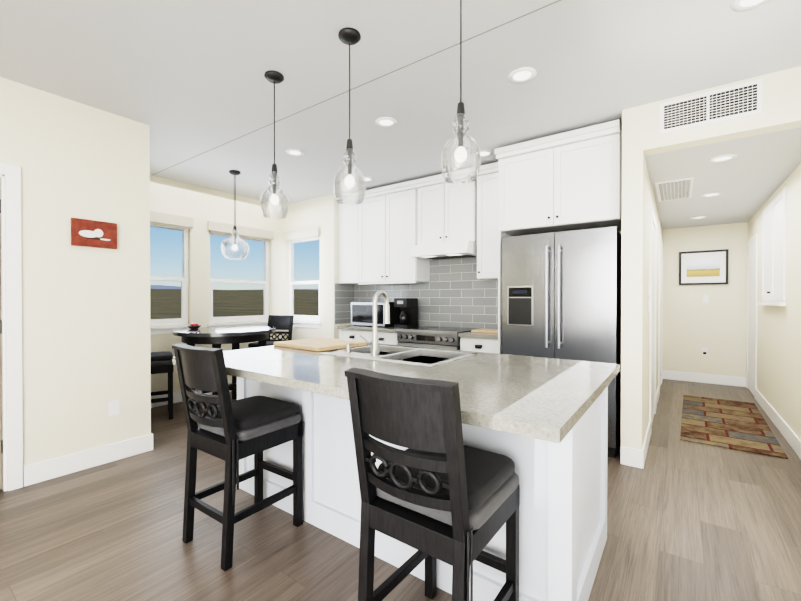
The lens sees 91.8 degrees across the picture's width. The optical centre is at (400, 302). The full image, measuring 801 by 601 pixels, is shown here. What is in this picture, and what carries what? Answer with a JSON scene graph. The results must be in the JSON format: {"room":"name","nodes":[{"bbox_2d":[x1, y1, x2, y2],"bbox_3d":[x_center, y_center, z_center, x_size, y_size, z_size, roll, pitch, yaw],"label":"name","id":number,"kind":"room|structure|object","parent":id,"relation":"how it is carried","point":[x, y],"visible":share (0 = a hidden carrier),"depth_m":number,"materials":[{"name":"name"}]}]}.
{"room":"kitchen and dining room","nodes":[
{"label":"kitchen and dining room","id":0,"kind":"room"},
{"bbox_2d":[0,77,150,486],"bbox_3d":[-3.486,-0.103,1.492,0.140,2.740,4.500,0,1,36],"label":"wall","id":1,"kind":"structure","parent":0,"point":[86,349],"depth_m":2.87,"materials":[{"name":"beige paint"}]},
{"bbox_2d":[0,200,2,488],"bbox_3d":[-2.924,0.214,2.243,0.047,2.070,0.874,0,1,36],"label":"door","id":2,"kind":"structure","parent":1,"relation":"attached to","point":[1,446],"depth_m":2.58,"materials":[{"name":"brown"}]},
{"bbox_2d":[0,162,22,491],"bbox_3d":[-2.934,0.174,2.246,0.156,2.175,1.054,0,1,36],"label":"door frame","id":3,"kind":"structure","parent":1,"relation":"attached to","point":[11,334],"depth_m":2.59,"materials":[{"name":"white wood"}]},
{"bbox_2d":[24,434,151,486],"bbox_3d":[-2.346,1.186,2.951,0.014,0.140,0.756,0,1,36],"label":"baseboard","id":4,"kind":"structure","parent":1,"relation":"attached to","point":[38,472],"depth_m":2.91,"materials":[{"name":"white wood"}]},
{"bbox_2d":[71,218,116,248],"bbox_3d":[-2.327,-0.519,2.953,0.024,0.200,0.280,0,1,36],"label":"framed picture","id":5,"kind":"object","parent":1,"relation":"attached to","point":[92,233],"visible":0.86,"depth_m":2.94},
{"bbox_2d":[109,400,118,415],"bbox_3d":[-2.265,0.835,3.067,0.007,0.115,0.070,0,1,36],"label":"electrical outlet plate","id":6,"kind":"object","parent":1,"relation":"attached to","point":[114,407],"depth_m":3.06,"materials":[{"name":"white plastic"}]},
{"bbox_2d":[150,175,281,391],"bbox_3d":[-2.656,-0.130,5.073,0.140,2.740,2.560,0,1,36],"label":"wall","id":7,"kind":"structure","parent":0,"point":[202,206],"depth_m":5.05,"materials":[{"name":"beige paint"}]},
{"bbox_2d":[150,211,193,334],"bbox_3d":[-2.961,-0.341,4.588,0.160,1.450,0.960,0,1,36],"label":"window","id":8,"kind":"structure","parent":7,"relation":"in","point":[183,224],"depth_m":4.81,"materials":[{"name":"glass"},{"name":"white painted frame"}]},
{"bbox_2d":[151,381,231,407],"bbox_3d":[-2.553,1.170,5.094,0.014,0.140,2.420,0,1,36],"label":"baseboard","id":9,"kind":"structure","parent":7,"relation":"attached to","point":[177,397],"depth_m":4.76,"materials":[{"name":"white"}]},
{"bbox_2d":[207,221,273,326],"bbox_3d":[-2.277,-0.348,5.538,0.160,1.450,1.020,0,1,36],"label":"window","id":10,"kind":"structure","parent":7,"relation":"in","point":[244,232],"depth_m":5.54,"materials":[{"name":"glass"},{"name":"white painted frame"}]},
{"bbox_2d":[0,379,800,600],"bbox_3d":[-0.425,1.305,3.057,6.130,0.100,10.880,0,1,36],"label":"floor","id":11,"kind":"structure","parent":0,"point":[689,521],"depth_m":2.10,"materials":[{"name":"brown wood"}]},
{"bbox_2d":[151,351,172,419],"bbox_3d":[-2.755,0.723,4.165,0.545,1.048,0.420,0,0,-32],"label":"dining chair","id":12,"kind":"object","parent":11,"relation":"on","point":[162,362],"visible":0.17,"depth_m":4.12,"materials":[{"name":"brown wood"}]},
{"bbox_2d":[173,323,275,404],"bbox_3d":[-2.055,0.748,4.597,1.110,0.993,1.110,0,1,36],"label":"dining table","id":13,"kind":"object","parent":11,"relation":"on","point":[193,334],"visible":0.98,"depth_m":4.28,"materials":[{"name":"black wood"}]},
{"bbox_2d":[171,343,302,570],"bbox_3d":[-0.870,0.738,2.100,0.420,1.048,0.545,0,1,35],"label":"stool","id":14,"kind":"object","parent":11,"relation":"on","point":[229,432],"visible":1,"depth_m":1.98,"materials":[{"name":"brown wood"}]},
{"bbox_2d":[248,315,293,347],"bbox_3d":[-1.800,0.714,5.400,0.420,1.048,0.545,0,0,18],"label":"dining chair","id":15,"kind":"object","parent":11,"relation":"on","point":[281,322],"visible":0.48,"depth_m":5.59,"materials":[{"name":"brown wood"}]},
{"bbox_2d":[339,329,368,341],"bbox_3d":[-0.402,0.795,5.148,0.539,0.890,0.625,0,1,36],"label":"base cabinet","id":16,"kind":"object","parent":11,"relation":"on","point":[344,334],"depth_m":4.90,"materials":[{"name":"white wood"}]},
{"bbox_2d":[337,325,420,332],"bbox_3d":[-0.242,0.331,5.010,0.955,0.040,0.656,0,1,36],"label":"countertop","id":17,"kind":"structure","parent":16,"relation":"on","point":[364,328],"depth_m":4.79,"materials":[{"name":"grey stone"}]},
{"bbox_2d":[351,302,400,326],"bbox_3d":[-0.322,0.155,5.123,0.570,0.309,0.453,0,1,36],"label":"microwave","id":18,"kind":"object","parent":17,"relation":"on","point":[361,313],"visible":0.69,"depth_m":4.98,"materials":[{"name":"silver metal"}]},
{"bbox_2d":[394,298,417,327],"bbox_3d":[0.068,0.131,4.879,0.190,0.359,0.253,0,1,36],"label":"coffee maker","id":19,"kind":"object","parent":17,"relation":"on","point":[408,316],"visible":1,"depth_m":4.82,"materials":[{"name":"black plastic"}]},
{"bbox_2d":[369,333,398,344],"bbox_3d":[-0.064,0.797,4.904,0.538,0.890,0.625,0,1,36],"label":"base cabinet","id":20,"kind":"object","parent":11,"relation":"on","point":[383,338],"depth_m":4.59,"materials":[{"name":"white wood"}]},
{"bbox_2d":[237,378,609,600],"bbox_3d":[-0.004,0.816,2.355,2.130,0.890,0.840,0,1,36],"label":"kitchen island","id":21,"kind":"object","parent":11,"relation":"on","point":[563,506],"depth_m":1.73,"materials":[{"name":"white wood"}]},
{"bbox_2d":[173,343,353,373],"bbox_3d":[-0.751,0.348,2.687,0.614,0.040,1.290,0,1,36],"label":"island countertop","id":22,"kind":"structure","parent":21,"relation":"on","point":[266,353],"depth_m":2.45,"materials":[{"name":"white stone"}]},
{"bbox_2d":[274,338,366,351],"bbox_3d":[-0.602,0.311,2.906,0.540,0.028,0.450,0,1,40],"label":"cutting board","id":23,"kind":"object","parent":22,"relation":"on","point":[319,344],"visible":0.96,"depth_m":2.80,"materials":[{"name":"brown wood"}]},
{"bbox_2d":[229,344,480,397],"bbox_3d":[-0.169,0.351,2.268,0.820,0.040,1.290,0,1,36],"label":"island countertop","id":24,"kind":"structure","parent":21,"relation":"on","point":[311,373],"depth_m":1.92,"materials":[{"name":"grey stone"}]},
{"bbox_2d":[345,290,389,353],"bbox_3d":[-0.208,0.125,2.460,0.264,0.402,0.164,0,1,36],"label":"faucet","id":25,"kind":"object","parent":24,"relation":"on","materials":[{"name":"silver metal"}]},
{"bbox_2d":[317,346,472,365],"bbox_3d":[-0.020,0.430,2.475,0.840,0.208,0.580,0,1,36],"label":"sink","id":26,"kind":"object","parent":24,"relation":"in","point":[416,356],"depth_m":2.53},
{"bbox_2d":[345,352,619,445],"bbox_3d":[0.484,0.355,1.797,0.790,0.040,1.290,0,1,36],"label":"island countertop","id":27,"kind":"structure","parent":21,"relation":"on","point":[539,399],"depth_m":1.51,"materials":[{"name":"grey stone"}]},
{"bbox_2d":[344,367,519,600],"bbox_3d":[0.129,0.744,1.368,0.420,1.048,0.545,0,1,37],"label":"stool","id":28,"kind":"object","parent":11,"relation":"on","point":[435,491],"visible":1,"depth_m":1.21,"materials":[{"name":"brown wood"}]},
{"bbox_2d":[396,326,481,349],"bbox_3d":[0.446,0.775,4.475,0.774,0.940,0.719,0,1,36],"label":"range","id":29,"kind":"object","parent":11,"relation":"on","point":[439,337],"visible":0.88,"depth_m":4.25,"materials":[{"name":"silver metal"}]},
{"bbox_2d":[460,337,497,353],"bbox_3d":[0.970,0.802,4.159,0.431,0.890,0.625,0,1,36],"label":"base cabinet","id":30,"kind":"object","parent":11,"relation":"on","point":[478,342],"depth_m":3.90,"materials":[{"name":"white wood"}]},
{"bbox_2d":[458,331,497,340],"bbox_3d":[0.961,0.337,4.143,0.431,0.040,0.656,0,1,36],"label":"countertop","id":31,"kind":"structure","parent":30,"relation":"on","point":[488,336],"depth_m":3.88,"materials":[{"name":"beige stone"}]},
{"bbox_2d":[471,329,497,332],"bbox_3d":[0.957,0.306,4.137,0.320,0.021,0.260,0,1,36],"label":"cutting board","id":32,"kind":"object","parent":31,"relation":"on","point":[487,330],"visible":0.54,"depth_m":4.05,"materials":[{"name":"brown wood"}]},
{"bbox_2d":[494,119,621,353],"bbox_3d":[1.526,-0.102,3.683,1.039,2.705,0.735,0,1,36],"label":"upper cabinet","id":33,"kind":"object","parent":11,"relation":"on","point":[567,181],"visible":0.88,"depth_m":3.40,"materials":[{"name":"white wood"}]},
{"bbox_2d":[502,226,620,457],"bbox_3d":[1.526,0.321,3.636,0.950,1.860,0.787,0,1,36],"label":"fridge","id":34,"kind":"object","parent":11,"relation":"on","point":[561,295],"visible":0.58,"depth_m":3.30,"materials":[{"name":"silver metal"}]},
{"bbox_2d":[680,395,787,458],"bbox_3d":[3.427,1.242,4.126,0.700,0.010,2.040,0,1,37],"label":"rug","id":35,"kind":"object","parent":11,"relation":"on","point":[735,425],"visible":0.93,"depth_m":3.87,"materials":[{"name":"multicoloured fabric"}]},
{"bbox_2d":[0,0,800,205],"bbox_3d":[-1.381,-1.524,1.709,6.130,0.102,7.610,0,1,36],"label":"ceiling","id":36,"kind":"structure","parent":0,"point":[184,80],"depth_m":2.46,"materials":[{"name":"grey paint"}]},
{"bbox_2d":[221,170,248,259],"bbox_3d":[-1.898,-0.994,4.447,0.300,0.999,0.300,0,1,36],"label":"dining pendant light","id":37,"kind":"object","parent":36,"relation":"hanging from","point":[235,238],"visible":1,"depth_m":4.45,"materials":[{"name":"black"}]},
{"bbox_2d":[260,70,288,218],"bbox_3d":[-0.825,-1.020,2.539,0.180,0.919,0.180,0,1,36],"label":"pendant light","id":38,"kind":"object","parent":36,"relation":"hanging from","point":[274,77],"visible":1,"depth_m":2.53,"materials":[{"name":"black"}]},
{"bbox_2d":[286,149,303,155],"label":"recessed light","id":39,"kind":"object","parent":36,"relation":"in","point":[294,152],"depth_m":3.85,"materials":[{"name":"white plastic"}]},
{"bbox_2d":[333,27,365,204],"bbox_3d":[-0.281,-1.018,2.147,0.180,0.919,0.180,0,1,36],"label":"pendant light","id":40,"kind":"object","parent":36,"relation":"hanging from","point":[349,36],"visible":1,"depth_m":2.14,"materials":[{"name":"black"}]},
{"bbox_2d":[360,177,372,181],"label":"recessed light","id":41,"kind":"object","parent":36,"relation":"in","point":[367,179],"depth_m":4.71,"materials":[{"name":"white"}]},
{"bbox_2d":[375,117,396,126],"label":"recessed light","id":42,"kind":"object","parent":36,"relation":"in","point":[383,121],"depth_m":3.19,"materials":[{"name":"white plastic"}]},
{"bbox_2d":[441,0,480,183],"bbox_3d":[0.272,-1.015,1.749,0.180,0.919,0.180,0,1,36],"label":"pendant light","id":43,"kind":"object","parent":36,"relation":"hanging from","point":[461,155],"visible":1,"depth_m":1.75,"materials":[{"name":"black"}]},
{"bbox_2d":[480,150,492,156],"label":"recessed light","id":44,"kind":"object","parent":36,"relation":"in","point":[484,153],"depth_m":3.87,"materials":[{"name":"white plastic"}]},
{"bbox_2d":[508,67,536,82],"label":"recessed light","id":45,"kind":"object","parent":36,"relation":"in","point":[523,75],"depth_m":2.52,"materials":[{"name":"white plastic"}]},
{"bbox_2d":[731,0,770,11],"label":"recessed light","id":46,"kind":"object","parent":36,"relation":"in","point":[737,5],"depth_m":1.92,"materials":[{"name":"white plastic"}]},
{"bbox_2d":[282,194,620,339],"bbox_3d":[0.151,-0.129,4.967,4.820,2.740,0.550,0,1,36],"label":"wall","id":47,"kind":"structure","parent":0,"point":[321,213],"depth_m":5.54,"materials":[{"name":"beige paint"}]},
{"bbox_2d":[283,227,320,327],"bbox_3d":[-1.449,-0.350,5.822,0.820,1.450,0.160,0,1,36],"label":"window","id":48,"kind":"structure","parent":47,"relation":"in","point":[301,235],"depth_m":5.84,"materials":[{"name":"glass"},{"name":"white painted frame"}]},
{"bbox_2d":[337,195,366,284],"bbox_3d":[-0.605,-0.840,5.466,0.436,1.155,0.325,0,1,36],"label":"upper cabinet","id":49,"kind":"object","parent":47,"relation":"attached to","point":[350,217],"depth_m":5.33,"materials":[{"name":"white wood"}]},
{"bbox_2d":[363,190,402,284],"bbox_3d":[-0.263,-0.838,5.220,0.524,1.155,0.325,0,1,36],"label":"upper cabinet","id":50,"kind":"object","parent":47,"relation":"attached to","point":[382,231],"depth_m":5.05,"materials":[{"name":"white wood"}]},
{"bbox_2d":[391,186,429,281],"bbox_3d":[0.065,-0.836,4.983,0.524,1.155,0.325,0,1,36],"label":"upper cabinet","id":51,"kind":"object","parent":47,"relation":"attached to","point":[404,268],"depth_m":4.82,"materials":[{"name":"white wood"}]},
{"bbox_2d":[335,257,497,328],"bbox_3d":[0.215,-0.184,4.840,2.510,0.988,0.400,0,1,36],"label":"tile backsplash","id":52,"kind":"structure","parent":47,"relation":"attached to","point":[454,293],"depth_m":4.83,"materials":[{"name":"grey tile"}]},
{"bbox_2d":[415,178,450,244],"bbox_3d":[0.470,-1.044,4.690,0.431,0.735,0.325,0,1,36],"label":"upper cabinet","id":53,"kind":"object","parent":47,"relation":"attached to","point":[432,199],"depth_m":4.56,"materials":[{"name":"white wood"}]},
{"bbox_2d":[451,170,474,241],"bbox_3d":[0.724,-1.043,4.507,0.432,0.735,0.325,0,1,36],"label":"upper cabinet","id":54,"kind":"object","parent":47,"relation":"attached to","point":[462,194],"depth_m":4.33,"materials":[{"name":"white wood"}]},
{"bbox_2d":[410,240,476,259],"bbox_3d":[0.547,-0.599,4.533,0.735,0.144,0.494,0,1,36],"label":"range hood","id":55,"kind":"object","parent":54,"relation":"attached to","point":[453,250],"visible":0.94,"depth_m":4.36,"materials":[{"name":"white metal"}]},
{"bbox_2d":[475,166,497,279],"bbox_3d":[1.074,-0.831,4.256,0.370,1.155,0.325,0,1,36],"label":"upper cabinet","id":56,"kind":"object","parent":47,"relation":"attached to","point":[486,184],"depth_m":4.17,"materials":[{"name":"white wood"}]},
{"bbox_2d":[621,105,662,449],"bbox_3d":[2.962,-0.126,4.624,0.140,2.740,4.080,0,1,36],"label":"wall","id":57,"kind":"structure","parent":0,"point":[638,200],"depth_m":2.98,"materials":[{"name":"beige paint"}]},
{"bbox_2d":[640,421,650,468],"bbox_3d":[2.079,1.184,3.277,0.014,0.140,0.874,0,1,36],"label":"baseboard","id":58,"kind":"structure","parent":57,"relation":"attached to","point":[643,452],"depth_m":3.08,"materials":[{"name":"white wood"}]},
{"bbox_2d":[649,209,656,426],"bbox_3d":[2.604,0.188,3.997,0.016,2.120,0.920,0,1,36],"label":"door frame","id":59,"kind":"structure","parent":57,"relation":"attached to","point":[653,225],"depth_m":3.96,"materials":[{"name":"white wood"}]},
{"bbox_2d":[656,385,659,408],"bbox_3d":[3.159,1.173,4.776,0.014,0.140,0.980,0,1,36],"label":"baseboard","id":60,"kind":"structure","parent":57,"relation":"attached to","point":[657,393],"depth_m":4.71,"materials":[{"name":"white wood"}]},
{"bbox_2d":[658,236,662,394],"bbox_3d":[3.715,0.177,5.538,0.016,2.120,0.920,0,1,36],"label":"door frame","id":61,"kind":"structure","parent":57,"relation":"attached to","point":[660,241],"depth_m":5.53,"materials":[{"name":"white wood"}]},
{"bbox_2d":[662,222,747,376],"bbox_3d":[4.613,-0.137,6.035,1.170,2.740,0.140,0,1,36],"label":"wall","id":62,"kind":"structure","parent":0,"point":[694,325],"depth_m":5.92,"materials":[{"name":"beige paint"}]},
{"bbox_2d":[679,249,728,284],"bbox_3d":[4.618,-0.526,5.924,0.595,0.520,0.025,0,1,36],"label":"framed picture","id":63,"kind":"object","parent":62,"relation":"attached to","point":[707,267],"visible":0.94,"depth_m":5.91,"materials":[{"name":"black"}]},
{"bbox_2d":[687,258,719,276],"bbox_3d":[4.617,-0.526,5.923,0.400,0.270,0.003,0,1,36],"label":"art","id":64,"kind":"object","parent":63,"relation":"attached to","point":[696,267],"depth_m":5.92},
{"bbox_2d":[664,370,745,386],"bbox_3d":[4.625,1.164,5.941,1.030,0.140,0.014,0,1,36],"label":"baseboard","id":65,"kind":"structure","parent":62,"relation":"attached to","point":[671,375],"depth_m":5.91,"materials":[{"name":"white wood"}]},
{"bbox_2d":[702,348,707,355],"bbox_3d":[4.640,0.754,5.917,0.070,0.115,0.029,0,1,36],"label":"electrical outlet plate","id":66,"kind":"object","parent":62,"relation":"attached to","point":[704,350],"depth_m":5.92,"materials":[{"name":"white plastic"}]},
{"bbox_2d":[703,295,708,302],"bbox_3d":[4.654,-0.046,5.914,0.070,0.115,0.007,0,1,36],"label":"electrical outlet plate","id":67,"kind":"object","parent":62,"relation":"attached to","point":[705,297],"depth_m":5.91,"materials":[{"name":"white plastic"}]},
{"bbox_2d":[643,66,800,155],"bbox_3d":[2.285,-1.312,2.675,1.030,0.340,0.140,0,1,36],"label":"wall","id":68,"kind":"structure","parent":0,"point":[781,100],"depth_m":2.60,"materials":[{"name":"beige paint"}]},
{"bbox_2d":[660,78,762,133],"bbox_3d":[2.133,-1.347,2.691,0.555,0.220,0.010,0,1,36],"label":"air vent","id":69,"kind":"object","parent":68,"relation":"in","point":[730,102],"visible":1,"depth_m":2.67,"materials":[{"name":"white metal"}]},
{"bbox_2d":[645,127,800,228],"bbox_3d":[3.518,-1.204,4.388,1.310,0.100,4.080,0,1,36],"label":"ceiling","id":70,"kind":"structure","parent":0,"point":[751,177],"depth_m":3.49,"materials":[{"name":"grey paint"}]},
{"bbox_2d":[655,177,693,201],"bbox_3d":[2.822,-1.146,3.996,0.300,0.009,0.850,0,1,36],"label":"ceiling vent","id":71,"kind":"object","parent":70,"relation":"in","point":[674,189],"visible":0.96,"depth_m":3.95,"materials":[{"name":"white metal"}]},
{"bbox_2d":[690,216,706,218],"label":"recessed light","id":72,"kind":"object","parent":70,"relation":"in","point":[697,217],"depth_m":5.30,"materials":[{"name":"white"}]},
{"bbox_2d":[701,192,722,196],"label":"recessed light","id":73,"kind":"object","parent":70,"relation":"in","point":[714,193],"depth_m":4.14,"materials":[{"name":"white"}]},
{"bbox_2d":[708,154,736,162],"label":"recessed light","id":74,"kind":"object","parent":70,"relation":"in","point":[722,158],"depth_m":3.08,"materials":[{"name":"white plastic"}]},
{"bbox_2d":[748,163,800,439],"bbox_3d":[2.005,-0.102,1.296,0.140,2.740,10.880,0,1,36],"label":"wall","id":75,"kind":"structure","parent":0,"point":[779,358],"depth_m":3.58,"materials":[{"name":"beige paint"}]},
{"bbox_2d":[746,233,757,398],"bbox_3d":[4.777,0.179,5.278,0.016,2.120,0.840,0,1,36],"label":"door frame","id":76,"kind":"structure","parent":75,"relation":"attached to","point":[751,328],"depth_m":5.25,"materials":[{"name":"white wood"}]},
{"bbox_2d":[762,186,786,301],"bbox_3d":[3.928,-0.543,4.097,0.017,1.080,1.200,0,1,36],"label":"upper cabinet","id":77,"kind":"object","parent":75,"relation":"attached to","point":[774,252],"depth_m":4.00,"materials":[{"name":"white wood"}]},
{"bbox_2d":[756,389,800,458],"bbox_3d":[1.685,1.201,0.993,0.014,0.140,9.720,0,1,36],"label":"baseboard","id":78,"kind":"structure","parent":75,"relation":"attached to","point":[793,440],"depth_m":3.71,"materials":[{"name":"white wood"}]},
{"label":"outside","id":79,"kind":"structure","parent":0,"visible":0},
{"bbox_2d":[150,285,318,318],"bbox_3d":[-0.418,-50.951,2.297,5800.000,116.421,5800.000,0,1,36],"label":"landscape","id":80,"kind":"structure","parent":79,"point":[165,301],"depth_m":493.66,"materials":[{"name":"brown"}]}
]}

